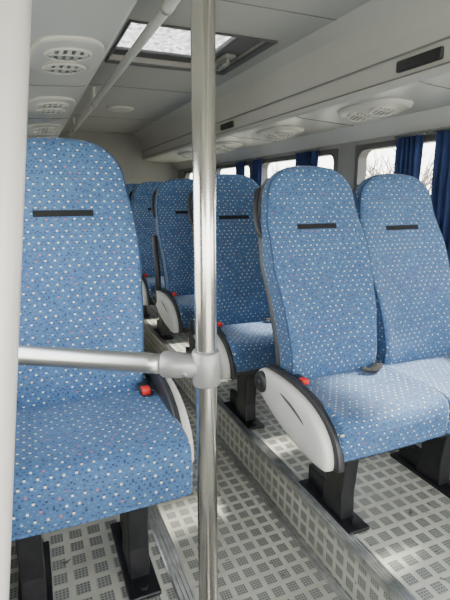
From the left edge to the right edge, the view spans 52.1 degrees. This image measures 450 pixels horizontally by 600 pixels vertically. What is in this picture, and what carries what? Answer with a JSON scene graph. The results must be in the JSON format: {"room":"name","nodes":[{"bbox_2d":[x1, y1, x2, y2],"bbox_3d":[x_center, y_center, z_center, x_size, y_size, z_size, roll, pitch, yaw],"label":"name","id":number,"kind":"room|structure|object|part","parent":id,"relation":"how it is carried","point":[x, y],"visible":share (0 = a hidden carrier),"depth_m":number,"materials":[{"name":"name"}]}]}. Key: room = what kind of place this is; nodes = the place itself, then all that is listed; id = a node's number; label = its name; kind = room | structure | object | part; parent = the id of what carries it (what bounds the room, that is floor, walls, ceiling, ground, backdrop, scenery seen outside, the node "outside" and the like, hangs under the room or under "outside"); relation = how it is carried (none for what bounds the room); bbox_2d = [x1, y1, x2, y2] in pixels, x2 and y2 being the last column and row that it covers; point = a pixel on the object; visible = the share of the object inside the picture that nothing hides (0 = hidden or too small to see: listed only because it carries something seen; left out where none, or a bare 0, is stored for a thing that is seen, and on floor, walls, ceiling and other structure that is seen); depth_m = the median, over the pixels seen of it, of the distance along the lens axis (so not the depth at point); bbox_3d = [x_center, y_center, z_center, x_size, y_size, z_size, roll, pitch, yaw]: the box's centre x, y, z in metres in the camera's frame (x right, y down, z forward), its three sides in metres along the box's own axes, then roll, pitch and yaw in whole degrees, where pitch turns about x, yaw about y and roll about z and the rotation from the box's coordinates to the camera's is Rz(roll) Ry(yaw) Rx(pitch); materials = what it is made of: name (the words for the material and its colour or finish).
{"room":"vehicle interior","nodes":[
{"label":"vehicle interior","id":0,"kind":"room"},
{"bbox_2d":[58,130,177,183],"bbox_3d":[-1.510,-0.953,5.505,2.080,2.060,0.050,-5,14,-22],"label":"wall","id":1,"kind":"structure","parent":0,"point":[124,147],"depth_m":5.47,"materials":[{"name":"white plastic"}]},
{"bbox_2d":[144,343,351,599],"bbox_3d":[-0.086,0.716,2.579,0.030,0.012,7.000,-5,14,-22],"label":"trim","id":2,"kind":"structure","parent":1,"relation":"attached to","point":[335,586],"depth_m":1.85,"materials":[{"name":"metal"}]},
{"bbox_2d":[144,318,416,599],"bbox_3d":[-0.056,0.541,2.551,0.045,0.030,7.000,-5,14,-22],"label":"trim","id":3,"kind":"structure","parent":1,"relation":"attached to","point":[380,574],"depth_m":1.61,"materials":[{"name":"metal"}]},
{"bbox_2d":[141,36,449,151],"bbox_3d":[0.360,-1.058,2.366,0.007,0.006,7.000,-5,14,-22],"label":"trim","id":4,"kind":"structure","parent":1,"relation":"attached to","point":[448,37],"depth_m":2.00,"materials":[{"name":"grey plastic"}]},
{"bbox_2d":[143,61,449,157],"bbox_3d":[0.369,-0.986,2.387,0.007,0.006,7.000,-5,14,-22],"label":"trim","id":5,"kind":"structure","parent":1,"relation":"attached to","point":[448,62],"depth_m":2.02,"materials":[{"name":"grey plastic"}]},
{"bbox_2d":[62,0,369,133],"bbox_3d":[-0.123,-1.219,2.119,0.940,0.030,7.000,-5,14,-22],"label":"ceiling","id":6,"kind":"structure","parent":0,"point":[287,28],"depth_m":2.43,"materials":[{"name":"white plastic"}]},
{"bbox_2d":[75,115,156,120],"bbox_3d":[-1.062,-1.698,4.279,0.880,0.004,0.006,-5,14,-22],"label":"trim","id":7,"kind":"structure","parent":6,"relation":"attached to","point":[75,115],"depth_m":4.27,"materials":[{"name":"grey plastic"}]},
{"bbox_2d":[106,105,133,111],"bbox_3d":[-0.867,-1.578,3.808,0.230,0.028,0.230,-5,14,-22],"label":"ceiling speaker","id":8,"kind":"object","parent":6,"relation":"attached to","point":[114,108],"visible":1,"depth_m":3.75,"materials":[{"name":"plastic"}]},
{"bbox_2d":[66,0,180,137],"bbox_3d":[-0.394,-1.107,1.971,0.052,0.123,6.700,-5,14,-22],"label":"rail","id":9,"kind":"object","parent":6,"relation":"attached to","point":[166,8],"visible":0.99,"depth_m":1.97,"materials":[{"name":"grey metal"}]},
{"bbox_2d":[93,84,188,92],"bbox_3d":[-0.554,-1.431,3.112,0.880,0.004,0.006,-5,14,-22],"label":"trim","id":10,"kind":"structure","parent":6,"relation":"attached to","point":[93,84],"depth_m":3.11,"materials":[{"name":"grey plastic"}]},
{"bbox_2d":[105,19,277,74],"bbox_3d":[-0.206,-1.261,2.296,0.710,0.106,0.680,-5,14,-22],"label":"roof hatch","id":11,"kind":"object","parent":6,"relation":"attached to","point":[169,47],"visible":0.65,"depth_m":2.38,"materials":[{"name":"glass"}]},
{"bbox_3d":[-0.211,-1.310,2.283,0.700,0.006,0.680,-5,14,-22],"label":"lid","id":12,"kind":"part","parent":11,"relation":"part of","materials":[{"name":"glass"}]},
{"bbox_3d":[-0.211,-1.274,2.291,0.640,0.036,0.620,-5,14,-22],"label":"trim","id":13,"kind":"part","parent":11,"relation":"part of","materials":[{"name":"grey plastic"}]},
{"bbox_3d":[-0.005,-1.271,2.465,0.060,0.050,0.190,-5,14,-22],"label":"handle","id":14,"kind":"part","parent":11,"relation":"part of","materials":[{"name":"grey plastic"}]},
{"bbox_2d":[220,0,336,20],"bbox_3d":[0.051,-1.112,1.721,0.880,0.004,0.006,-5,14,-22],"label":"trim","id":15,"kind":"structure","parent":6,"relation":"attached to","point":[220,0],"depth_m":1.78,"materials":[{"name":"grey plastic"}]},
{"bbox_2d":[9,305,449,599],"bbox_3d":[-0.132,0.629,2.538,1.980,0.300,7.000,-5,14,-22],"label":"floor","id":16,"kind":"structure","parent":0,"point":[408,519],"depth_m":1.63,"materials":[{"name":"plastic"}]},
{"bbox_2d":[0,0,31,599],"bbox_3d":[-0.206,0.233,0.399,0.037,1.416,0.362,2,13,10],"label":"pole","id":17,"kind":"object","parent":16,"relation":"on","point":[15,15],"visible":1,"depth_m":0.39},
{"bbox_2d":[11,137,193,599],"bbox_3d":[-0.366,0.154,1.266,0.491,1.194,0.646,-5,14,-22],"label":"seat","id":18,"kind":"object","parent":16,"relation":"on","point":[91,445],"visible":0.76,"depth_m":1.28,"materials":[{"name":"blue fabric"}]},
{"bbox_3d":[-0.461,-0.063,1.361,0.418,0.814,0.277,-5,14,-22],"label":"backrest","id":19,"kind":"part","parent":18,"relation":"part of","materials":[{"name":"blue fabric"}]},
{"bbox_2d":[11,378,192,540],"bbox_3d":[-0.357,0.381,1.212,0.428,0.160,0.448,-5,14,-22],"label":"seat cushion","id":20,"kind":"object","parent":18,"relation":"on","point":[87,455],"depth_m":1.07,"materials":[{"name":"blue fabric"}]},
{"bbox_3d":[-0.185,0.304,1.339,0.018,0.191,0.416,-5,14,-22],"label":"trim","id":21,"kind":"part","parent":18,"relation":"part of","materials":[{"name":"black plastic"}]},
{"bbox_3d":[-0.173,0.309,1.366,0.040,0.186,0.413,-5,14,-22],"label":"panel","id":22,"kind":"part","parent":18,"relation":"part of","materials":[{"name":"grey plastic"}]},
{"bbox_2d":[126,183,149,316],"bbox_3d":[-0.792,-0.479,4.298,0.486,1.194,0.623,-5,14,-22],"label":"seat","id":23,"kind":"object","parent":16,"relation":"on","point":[130,187],"visible":0.03,"depth_m":4.36,"materials":[{"name":"blue fabric"}]},
{"bbox_3d":[-0.823,-0.698,4.402,0.418,0.814,0.277,-5,14,-22],"label":"backrest","id":24,"kind":"part","parent":23,"relation":"part of","materials":[{"name":"blue fabric"}]},
{"bbox_2d":[129,181,173,339],"bbox_3d":[-0.498,-0.325,3.625,0.486,1.194,0.623,-5,14,-22],"label":"seat","id":25,"kind":"object","parent":16,"relation":"on","point":[140,201],"visible":0.27,"depth_m":3.64,"materials":[{"name":"blue fabric"}]},
{"bbox_3d":[-0.661,-0.091,3.541,0.046,0.186,0.459,-5,14,-22],"label":"panel","id":26,"kind":"part","parent":25,"relation":"part of","materials":[{"name":"grey plastic"}]},
{"bbox_3d":[-0.633,-0.099,3.529,0.024,0.191,0.462,-5,14,-22],"label":"trim","id":27,"kind":"part","parent":25,"relation":"part of","materials":[{"name":"black plastic"}]},
{"bbox_3d":[-0.530,-0.543,3.729,0.418,0.814,0.277,-5,14,-22],"label":"backrest","id":28,"kind":"part","parent":25,"relation":"part of","materials":[{"name":"blue fabric"}]},
{"bbox_2d":[145,276,164,300],"bbox_3d":[-0.432,-0.109,3.591,0.415,0.148,0.418,-5,14,-22],"label":"seat cushion","id":29,"kind":"object","parent":25,"relation":"on","point":[149,280],"depth_m":3.36,"materials":[{"name":"blue fabric"}]},
{"bbox_2d":[148,504,196,599],"bbox_3d":[-0.584,0.532,2.319,0.046,0.030,7.000,-5,14,-22],"label":"trim","id":30,"kind":"structure","parent":16,"relation":"attached to","point":[179,579],"depth_m":1.33,"materials":[{"name":"metal"}]},
{"bbox_2d":[151,178,194,352],"bbox_3d":[-0.205,-0.171,2.952,0.486,1.194,0.623,-5,14,-22],"label":"seat","id":31,"kind":"object","parent":16,"relation":"on","point":[174,303],"visible":0.57,"depth_m":2.98,"materials":[{"name":"blue fabric"}]},
{"bbox_3d":[-0.448,-0.629,3.037,0.086,0.208,0.087,-5,14,-22],"label":"grab handle","id":32,"kind":"part","parent":31,"relation":"part of","materials":[{"name":"black plastic"}]},
{"bbox_3d":[-0.448,-0.015,3.006,0.051,0.082,0.082,-5,14,-22],"label":"recline knob","id":33,"kind":"part","parent":31,"relation":"part of","materials":[{"name":"black plastic"}]},
{"bbox_3d":[-0.446,-0.224,3.015,0.045,0.397,0.100,-5,14,-22],"label":"armrest","id":34,"kind":"part","parent":31,"relation":"part of","materials":[{"name":"black plastic"}]},
{"bbox_3d":[-0.368,0.063,2.868,0.046,0.186,0.459,-5,14,-22],"label":"panel","id":35,"kind":"part","parent":31,"relation":"part of","materials":[{"name":"grey plastic"}]},
{"bbox_3d":[-0.340,0.055,2.856,0.024,0.191,0.462,-5,14,-22],"label":"trim","id":36,"kind":"part","parent":31,"relation":"part of","materials":[{"name":"black plastic"}]},
{"bbox_3d":[-0.237,-0.389,3.056,0.418,0.814,0.277,-5,14,-22],"label":"backrest","id":37,"kind":"part","parent":31,"relation":"part of","materials":[{"name":"blue fabric"}]},
{"bbox_2d":[174,294,194,326],"bbox_3d":[-0.139,0.045,2.918,0.415,0.148,0.418,-5,14,-22],"label":"seat cushion","id":38,"kind":"object","parent":31,"relation":"on","point":[184,309],"depth_m":2.68,"materials":[{"name":"blue fabric"}]},
{"bbox_3d":[-0.147,0.123,2.957,0.400,0.051,0.340,-5,14,-22],"label":"seat frame","id":39,"kind":"part","parent":31,"relation":"part of","materials":[{"name":"black paint"}]},
{"bbox_2d":[159,0,219,599],"bbox_3d":[-0.052,-0.015,0.804,0.127,1.730,0.090,2,13,9],"label":"pole","id":40,"kind":"object","parent":16,"relation":"on","point":[202,365],"visible":1,"depth_m":0.79,"materials":[{"name":"metal"}]},
{"bbox_2d":[18,345,160,373],"bbox_3d":[-0.351,0.108,0.885,0.477,0.038,0.038,2,13,9],"label":"handrail","id":41,"kind":"object","parent":40,"relation":"attached to","point":[77,358],"visible":0.88,"depth_m":0.85,"materials":[{"name":"silver metal"}]},
{"bbox_2d":[188,174,275,429],"bbox_3d":[0.087,-0.016,2.279,0.486,1.194,0.623,-5,14,-22],"label":"seat","id":42,"kind":"object","parent":16,"relation":"on","point":[245,340],"visible":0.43,"depth_m":2.33,"materials":[{"name":"blue fabric"}]},
{"bbox_3d":[-0.155,-0.475,2.364,0.086,0.208,0.087,-5,14,-22],"label":"grab handle","id":43,"kind":"part","parent":42,"relation":"part of","materials":[{"name":"black plastic"}]},
{"bbox_3d":[-0.155,0.139,2.333,0.051,0.082,0.082,-5,14,-22],"label":"recline knob","id":44,"kind":"part","parent":42,"relation":"part of","materials":[{"name":"black plastic"}]},
{"bbox_3d":[-0.075,0.217,2.195,0.046,0.186,0.459,-5,14,-22],"label":"panel","id":45,"kind":"part","parent":42,"relation":"part of","materials":[{"name":"grey plastic"}]},
{"bbox_3d":[-0.047,0.209,2.183,0.024,0.191,0.462,-5,14,-22],"label":"trim","id":46,"kind":"part","parent":42,"relation":"part of","materials":[{"name":"black plastic"}]},
{"bbox_3d":[0.056,-0.235,2.383,0.418,0.814,0.277,-5,14,-22],"label":"backrest","id":47,"kind":"part","parent":42,"relation":"part of","materials":[{"name":"blue fabric"}]},
{"bbox_2d":[219,320,275,371],"bbox_3d":[0.154,0.199,2.246,0.415,0.148,0.418,-5,14,-22],"label":"seat cushion","id":48,"kind":"object","parent":42,"relation":"on","point":[249,346],"depth_m":2.05,"materials":[{"name":"blue fabric"}]},
{"bbox_3d":[0.146,0.278,2.284,0.400,0.051,0.340,-5,14,-22],"label":"seat frame","id":49,"kind":"part","parent":42,"relation":"part of","materials":[{"name":"black paint"}]},
{"bbox_2d":[253,166,448,534],"bbox_3d":[0.381,0.138,1.606,0.486,1.194,0.623,-5,14,-22],"label":"seat","id":50,"kind":"object","parent":16,"relation":"on","point":[326,388],"visible":1,"depth_m":1.63,"materials":[{"name":"blue fabric"}]},
{"bbox_3d":[0.138,-0.321,1.691,0.086,0.208,0.087,-5,14,-22],"label":"grab handle","id":51,"kind":"part","parent":50,"relation":"part of","materials":[{"name":"black plastic"}]},
{"bbox_3d":[0.138,0.293,1.660,0.051,0.082,0.082,-5,14,-22],"label":"recline knob","id":52,"kind":"part","parent":50,"relation":"part of","materials":[{"name":"black plastic"}]},
{"bbox_3d":[0.218,0.371,1.522,0.046,0.186,0.459,-5,14,-22],"label":"panel","id":53,"kind":"part","parent":50,"relation":"part of","materials":[{"name":"grey plastic"}]},
{"bbox_3d":[0.246,0.363,1.510,0.024,0.191,0.462,-5,14,-22],"label":"trim","id":54,"kind":"part","parent":50,"relation":"part of","materials":[{"name":"black plastic"}]},
{"bbox_3d":[0.349,-0.081,1.710,0.418,0.814,0.277,-5,14,-22],"label":"backrest","id":55,"kind":"part","parent":50,"relation":"part of","materials":[{"name":"blue fabric"}]},
{"bbox_2d":[306,362,448,461],"bbox_3d":[0.447,0.353,1.573,0.415,0.148,0.418,-5,14,-22],"label":"seat cushion","id":56,"kind":"object","parent":50,"relation":"on","point":[365,409],"depth_m":1.43,"materials":[{"name":"blue fabric"}]},
{"bbox_3d":[0.439,0.432,1.611,0.400,0.051,0.340,-5,14,-22],"label":"seat frame","id":57,"kind":"part","parent":50,"relation":"part of","materials":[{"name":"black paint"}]},
{"bbox_2d":[352,174,449,498],"bbox_3d":[0.790,0.106,1.789,0.423,1.174,0.632,-5,14,-22],"label":"seat","id":58,"kind":"object","parent":16,"relation":"on","point":[410,266],"visible":0.67,"depth_m":1.84,"materials":[{"name":"blue fabric"}]},
{"bbox_3d":[0.731,-0.107,1.886,0.418,0.801,0.282,-5,14,-22],"label":"backrest","id":59,"kind":"part","parent":58,"relation":"part of","materials":[{"name":"blue fabric"}]},
{"bbox_2d":[375,354,449,433],"bbox_3d":[0.831,0.321,1.742,0.415,0.145,0.426,-5,14,-22],"label":"seat cushion","id":60,"kind":"object","parent":58,"relation":"on","point":[431,370],"depth_m":1.74,"materials":[{"name":"blue fabric"}]},
{"bbox_2d":[178,126,449,189],"bbox_3d":[0.802,-0.317,2.728,0.050,2.060,7.000,-5,14,-22],"label":"wall","id":61,"kind":"structure","parent":0,"point":[346,151],"depth_m":2.74,"materials":[{"name":"grey plastic"}]},
{"bbox_2d":[178,151,191,158],"bbox_3d":[-0.331,-1.395,4.418,0.206,0.055,0.400,-6,14,-24],"label":"air vent","id":62,"kind":"object","parent":61,"relation":"attached to","point":[185,154],"visible":0.59,"depth_m":4.37,"materials":[{"name":"plastic"}]},
{"bbox_3d":[-0.331,-1.402,4.416,0.204,0.028,0.400,-2,13,-23],"label":"plate","id":63,"kind":"part","parent":62,"relation":"part of","materials":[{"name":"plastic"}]},
{"bbox_2d":[184,170,191,178],"bbox_3d":[-0.299,-1.127,5.184,0.064,0.666,0.824,-5,14,-22],"label":"window","id":64,"kind":"structure","parent":61,"relation":"in","point":[186,173],"depth_m":5.45,"materials":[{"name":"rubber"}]},
{"bbox_2d":[220,121,233,130],"bbox_3d":[0.015,-1.209,3.190,0.021,0.040,0.210,-5,14,-22],"label":"air vent","id":65,"kind":"object","parent":61,"relation":"attached to","point":[230,124],"visible":1,"depth_m":3.17,"materials":[{"name":"black plastic"}]},
{"bbox_2d":[216,141,242,150],"bbox_3d":[0.005,-1.218,3.646,0.206,0.055,0.400,-6,14,-24],"label":"air vent","id":66,"kind":"object","parent":61,"relation":"attached to","point":[223,145],"visible":0.82,"depth_m":3.54,"materials":[{"name":"plastic"}]},
{"bbox_2d":[217,161,251,178],"bbox_3d":[0.079,-0.928,4.319,0.064,0.666,0.854,-5,14,-22],"label":"window","id":67,"kind":"structure","parent":61,"relation":"in","point":[249,163],"depth_m":4.21,"materials":[{"name":"rubber"}]},
{"bbox_2d":[235,160,244,175],"bbox_3d":[0.132,-0.872,4.065,0.038,0.686,0.190,-5,14,-22],"label":"curtain","id":68,"kind":"object","parent":61,"relation":"hanging from","point":[240,165],"visible":0.27,"depth_m":3.97,"materials":[{"name":"blue fabric"}]},
{"bbox_2d":[252,157,262,185],"bbox_3d":[0.259,-0.806,3.773,0.038,0.686,0.180,-5,14,-22],"label":"curtain","id":69,"kind":"object","parent":61,"relation":"hanging from","point":[257,163],"visible":0.32,"depth_m":3.69,"materials":[{"name":"blue fabric"}]},
{"bbox_2d":[257,126,303,139],"bbox_3d":[0.341,-1.041,2.875,0.206,0.055,0.400,-6,14,-24],"label":"air vent","id":70,"kind":"object","parent":61,"relation":"attached to","point":[278,132],"visible":0.99,"depth_m":2.80,"materials":[{"name":"plastic"}]},
{"bbox_2d":[134,0,449,169],"bbox_3d":[0.530,-1.086,2.434,0.540,0.430,7.000,-5,14,-22],"label":"overhead luggage rack","id":71,"kind":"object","parent":61,"relation":"attached to","point":[376,31],"depth_m":2.18,"materials":[{"name":"white plastic"}]},
{"bbox_2d":[262,149,337,183],"bbox_3d":[0.506,-0.704,3.336,0.064,0.666,1.024,-5,14,-22],"label":"window","id":72,"kind":"structure","parent":61,"relation":"in","point":[331,152],"depth_m":3.32,"materials":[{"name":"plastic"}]},
{"bbox_2d":[295,148,319,165],"bbox_3d":[0.542,-0.657,3.123,0.038,0.686,0.290,-5,14,-22],"label":"curtain","id":73,"kind":"object","parent":61,"relation":"hanging from","point":[308,157],"visible":0.19,"depth_m":3.02,"materials":[{"name":"blue fabric"}]},
{"bbox_3d":[0.541,-0.985,3.047,0.012,0.011,0.290,-5,14,-22],"label":"rod","id":74,"kind":"part","parent":73,"relation":"part of","materials":[{"name":"grey plastic"}]},
{"bbox_2d":[296,116,352,125],"bbox_3d":[0.545,-0.967,2.490,0.370,0.030,0.005,-5,14,-22],"label":"trim","id":75,"kind":"structure","parent":61,"relation":"attached to","point":[296,116],"depth_m":2.48,"materials":[{"name":"grey plastic"}]},
{"bbox_2d":[338,98,413,121],"bbox_3d":[0.677,-0.865,2.103,0.206,0.055,0.400,-6,14,-24],"label":"air vent","id":76,"kind":"object","parent":61,"relation":"attached to","point":[363,111],"visible":0.99,"depth_m":2.04,"materials":[{"name":"plastic"}]},
{"bbox_2d":[353,134,435,187],"bbox_3d":[1.032,-0.427,2.129,0.064,0.666,1.314,-5,14,-22],"label":"window","id":77,"kind":"structure","parent":61,"relation":"in","point":[362,152],"depth_m":2.61,"materials":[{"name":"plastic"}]},
{"bbox_2d":[394,132,426,179],"bbox_3d":[0.898,-0.470,2.306,0.038,0.686,0.200,-5,14,-22],"label":"curtain","id":78,"kind":"object","parent":61,"relation":"hanging from","point":[409,148],"visible":0.42,"depth_m":2.24,"materials":[{"name":"blue fabric"}]},
{"bbox_3d":[0.897,-0.798,2.231,0.012,0.011,0.200,-5,14,-22],"label":"rod","id":79,"kind":"part","parent":78,"relation":"part of","materials":[{"name":"grey plastic"}]},
{"bbox_2d":[396,46,443,72],"bbox_3d":[0.691,-0.853,1.638,0.021,0.040,0.210,-5,14,-22],"label":"air vent","id":80,"kind":"object","parent":61,"relation":"attached to","point":[436,54],"visible":1,"depth_m":1.62,"materials":[{"name":"black plastic"}]},
{"bbox_2d":[419,81,449,88],"bbox_3d":[0.874,-0.795,1.736,0.370,0.030,0.005,-5,14,-22],"label":"trim","id":81,"kind":"structure","parent":61,"relation":"attached to","point":[419,81],"depth_m":1.69,"materials":[{"name":"grey plastic"}]},
{"bbox_2d":[431,128,449,264],"bbox_3d":[1.023,-0.404,2.019,0.038,0.686,0.350,-5,14,-22],"label":"curtain","id":82,"kind":"object","parent":61,"relation":"hanging from","point":[440,187],"visible":0.5,"depth_m":2.08,"materials":[{"name":"blue fabric"}]},
{"bbox_3d":[1.022,-0.732,1.944,0.012,0.011,0.350,-5,14,-22],"label":"rod","id":83,"kind":"part","parent":82,"relation":"part of","materials":[{"name":"grey plastic"}]},
{"bbox_3d":[-1.067,-0.140,1.955,0.050,2.060,7.000,-5,14,-22],"label":"wall","id":84,"kind":"structure","parent":0,"visible":0},
{"bbox_2d":[27,124,62,133],"bbox_3d":[-1.089,-1.031,2.778,0.205,0.032,0.400,-5,14,-21],"label":"air vent","id":85,"kind":"object","parent":84,"relation":"attached to","point":[33,128],"visible":1,"depth_m":2.70,"materials":[{"name":"plastic"}]},
{"bbox_2d":[27,118,65,118],"bbox_3d":[-1.016,-0.943,2.384,0.390,0.030,0.005,-5,14,-22],"label":"trim","id":86,"kind":"structure","parent":84,"relation":"attached to","point":[27,118],"depth_m":2.41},
{"bbox_2d":[28,96,75,113],"bbox_3d":[-0.777,-0.867,2.060,0.205,0.032,0.400,-5,14,-21],"label":"air vent","id":87,"kind":"object","parent":84,"relation":"attached to","point":[44,104],"visible":0.98,"depth_m":1.99,"materials":[{"name":"plastic"}]},
{"bbox_2d":[29,85,86,86],"bbox_3d":[-0.700,-0.777,1.657,0.390,0.030,0.005,-5,14,-22],"label":"trim","id":88,"kind":"structure","parent":84,"relation":"attached to","point":[29,85],"depth_m":1.69,"materials":[{"name":"grey plastic"}]},
{"bbox_2d":[30,35,104,75],"bbox_3d":[-0.464,-0.703,1.342,0.205,0.032,0.400,-5,14,-21],"label":"air vent","id":89,"kind":"object","parent":84,"relation":"attached to","point":[62,55],"visible":0.98,"depth_m":1.27,"materials":[{"name":"plastic"}]},
{"bbox_2d":[27,0,136,137],"bbox_3d":[-0.786,-0.961,1.889,0.560,0.430,7.000,-5,14,-22],"label":"overhead panel","id":90,"kind":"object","parent":84,"relation":"attached to","point":[102,21],"depth_m":1.11,"materials":[{"name":"white plastic"}]},
{"label":"outside","id":91,"kind":"structure","parent":0,"visible":0},
{"bbox_3d":[1.672,0.196,9.132,70.000,0.100,65.000,-5,14,-22],"label":"ground","id":92,"kind":"structure","parent":91,"visible":0},
{"bbox_2d":[246,164,287,176],"bbox_3d":[1.443,-2.372,12.957,2.264,3.313,2.201,-5,14,-22],"label":"bare tree","id":93,"kind":"object","parent":92,"relation":"on","point":[272,167],"visible":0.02,"depth_m":12.97,"materials":[{"name":"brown plant"}]},
{"bbox_2d":[366,149,431,192],"bbox_3d":[4.182,-2.114,11.596,3.107,3.424,1.744,1,13,4],"label":"bare tree","id":94,"kind":"object","parent":92,"relation":"on","point":[375,156],"visible":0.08,"depth_m":11.17,"materials":[{"name":"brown plant"}]},
{"bbox_2d":[366,148,433,190],"bbox_3d":[3.415,-1.360,8.707,1.953,3.244,2.488,-5,14,-22],"label":"bare tree","id":95,"kind":"object","parent":92,"relation":"on","point":[427,175],"visible":0.13,"depth_m":8.68,"materials":[{"name":"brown plant"}]}
]}

